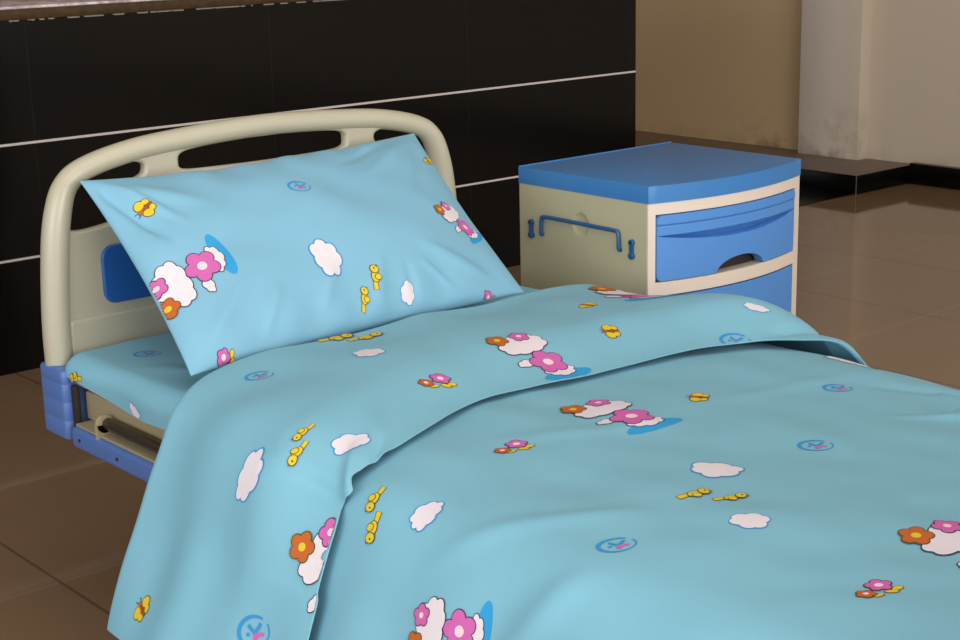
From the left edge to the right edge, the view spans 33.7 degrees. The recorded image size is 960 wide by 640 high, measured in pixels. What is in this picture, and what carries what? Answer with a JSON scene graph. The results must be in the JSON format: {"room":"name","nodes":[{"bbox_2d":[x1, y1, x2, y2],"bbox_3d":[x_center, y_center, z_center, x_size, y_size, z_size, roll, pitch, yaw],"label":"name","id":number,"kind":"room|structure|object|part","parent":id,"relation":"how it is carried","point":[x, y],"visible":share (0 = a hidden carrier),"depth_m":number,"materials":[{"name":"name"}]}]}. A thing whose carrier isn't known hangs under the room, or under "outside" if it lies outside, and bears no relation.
{"room":"hospital room","nodes":[
{"label":"hospital room","id":0,"kind":"room"},
{"bbox_2d":[0,0,635,375],"bbox_3d":[-3.563,0.082,3.139,10.530,1.024,0.590,-13,19,-39],"label":"wall panel","id":1,"kind":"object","parent":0,"point":[507,85],"depth_m":5.18,"materials":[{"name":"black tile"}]},
{"bbox_2d":[0,0,156,9],"bbox_3d":[-3.579,-0.446,3.002,10.525,0.008,0.585,-13,19,-39],"label":"trim","id":2,"kind":"structure","parent":1,"relation":"attached to","point":[4,4],"depth_m":4.66,"materials":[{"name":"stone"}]},
{"bbox_2d":[0,0,316,20],"bbox_3d":[-3.572,-0.427,3.003,10.530,0.030,0.598,-13,19,-39],"label":"trim","id":3,"kind":"structure","parent":1,"relation":"on","point":[159,5],"depth_m":4.70,"materials":[{"name":"brown stone"}]},
{"bbox_2d":[0,183,959,639],"bbox_3d":[-0.522,0.773,2.439,14.000,0.104,16.000,-13,19,-39],"label":"floor","id":4,"kind":"structure","parent":0,"point":[878,271],"depth_m":4.56,"materials":[{"name":"brown tile"}]},
{"bbox_2d":[40,108,456,482],"bbox_3d":[0.268,0.238,2.386,0.976,0.930,2.131,-13,19,-39],"label":"hospital bed","id":5,"kind":"object","parent":4,"relation":"on","point":[94,296],"visible":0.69,"depth_m":2.84,"materials":[{"name":"beige plastic"}]},
{"bbox_3d":[-0.093,0.369,2.104,0.024,0.038,1.888,-13,19,-39],"label":"rail","id":6,"kind":"part","parent":5,"relation":"part of","materials":[{"name":"blue plastic"}]},
{"bbox_3d":[-0.408,-0.018,3.125,0.876,0.128,0.030,-13,19,-39],"label":"panel","id":7,"kind":"part","parent":5,"relation":"part of","materials":[{"name":"beige plastic"}]},
{"bbox_3d":[-0.408,-0.146,3.087,0.728,0.108,0.016,-13,19,-39],"label":"inset panel","id":8,"kind":"part","parent":5,"relation":"part of","materials":[{"name":"blue plastic"}]},
{"bbox_3d":[-0.090,0.326,2.104,0.021,0.020,1.700,-13,19,-39],"label":"adjusting rod","id":9,"kind":"part","parent":5,"relation":"part of","materials":[{"name":"metal"}]},
{"bbox_3d":[-0.413,-0.163,3.089,0.911,0.434,0.022,-13,19,-39],"label":"panel","id":10,"kind":"part","parent":5,"relation":"part of","materials":[{"name":"beige plastic"}]},
{"bbox_3d":[-0.414,-0.185,3.083,0.961,0.430,0.052,-13,19,-39],"label":"headboard","id":11,"kind":"part","parent":5,"relation":"part of","materials":[{"name":"beige plastic"}]},
{"bbox_2d":[107,284,959,639],"bbox_3d":[0.341,0.325,2.223,1.236,0.442,1.540,-13,19,-39],"label":"duvet","id":12,"kind":"object","parent":5,"relation":"on","point":[576,461],"visible":1,"depth_m":2.16,"materials":[{"name":"blue fabric"}]},
{"bbox_3d":[0.253,0.179,2.387,0.920,0.061,1.949,-13,19,-39],"label":"mattress","id":13,"kind":"object","parent":5,"relation":"on","visible":0},
{"bbox_2d":[65,286,952,429],"bbox_3d":[0.253,0.182,2.385,0.950,0.087,1.965,-13,19,-39],"label":"sheet","id":14,"kind":"object","parent":13,"relation":"on","point":[146,378],"visible":0.12,"depth_m":2.69,"materials":[{"name":"blue fabric"}]},
{"bbox_2d":[80,133,523,375],"bbox_3d":[-0.296,-0.145,2.864,0.773,0.274,0.376,-13,19,-39],"label":"pillow","id":15,"kind":"object","parent":14,"relation":"on","point":[238,262],"visible":0.99,"depth_m":2.75,"materials":[{"name":"blue fabric"}]},
{"bbox_2d":[518,141,800,315],"bbox_3d":[0.404,0.039,3.464,0.485,0.769,0.422,-13,19,-39],"label":"bedside cabinet","id":16,"kind":"object","parent":4,"relation":"on","point":[666,218],"visible":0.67,"depth_m":3.26,"materials":[{"name":"beige plastic"}]},
{"bbox_3d":[0.518,0.042,3.336,0.472,0.643,0.077,-13,19,-39],"label":"frame","id":17,"kind":"part","parent":16,"relation":"part of","materials":[{"name":"beige plastic"}]},
{"bbox_3d":[0.515,-0.177,3.267,0.424,0.134,0.063,-13,19,-39],"label":"drawer","id":18,"kind":"part","parent":16,"relation":"part of","materials":[{"name":"blue plastic"}]},
{"bbox_3d":[0.521,0.112,3.342,0.424,0.400,0.058,-13,19,-39],"label":"door","id":19,"kind":"part","parent":16,"relation":"part of","materials":[{"name":"blue plastic"}]},
{"bbox_2d":[636,0,959,166],"bbox_3d":[3.599,-1.910,5.460,0.200,3.400,16.000,-13,19,-39],"label":"wall","id":20,"kind":"structure","parent":0,"point":[721,70],"depth_m":8.04,"materials":[{"name":"beige paint"}]},
{"bbox_2d":[635,131,909,194],"bbox_3d":[0.090,-1.138,9.391,0.460,0.088,5.498,-13,19,-39],"label":"trim","id":21,"kind":"structure","parent":20,"relation":"attached to","point":[819,172],"depth_m":7.46,"materials":[{"name":"black stone"}]},
{"bbox_2d":[909,162,959,189],"bbox_3d":[5.411,0.209,3.705,0.050,0.098,10.302,-13,19,-39],"label":"baseboard","id":22,"kind":"structure","parent":20,"relation":"attached to","point":[941,176],"depth_m":7.38,"materials":[{"name":"black stone"}]},
{"bbox_2d":[798,0,872,159],"bbox_3d":[1.713,-2.398,7.406,0.128,3.350,0.358,-13,19,-39],"label":"wall pillar","id":23,"kind":"structure","parent":0,"point":[836,35],"depth_m":7.66,"materials":[{"name":"white paint"}]}
]}

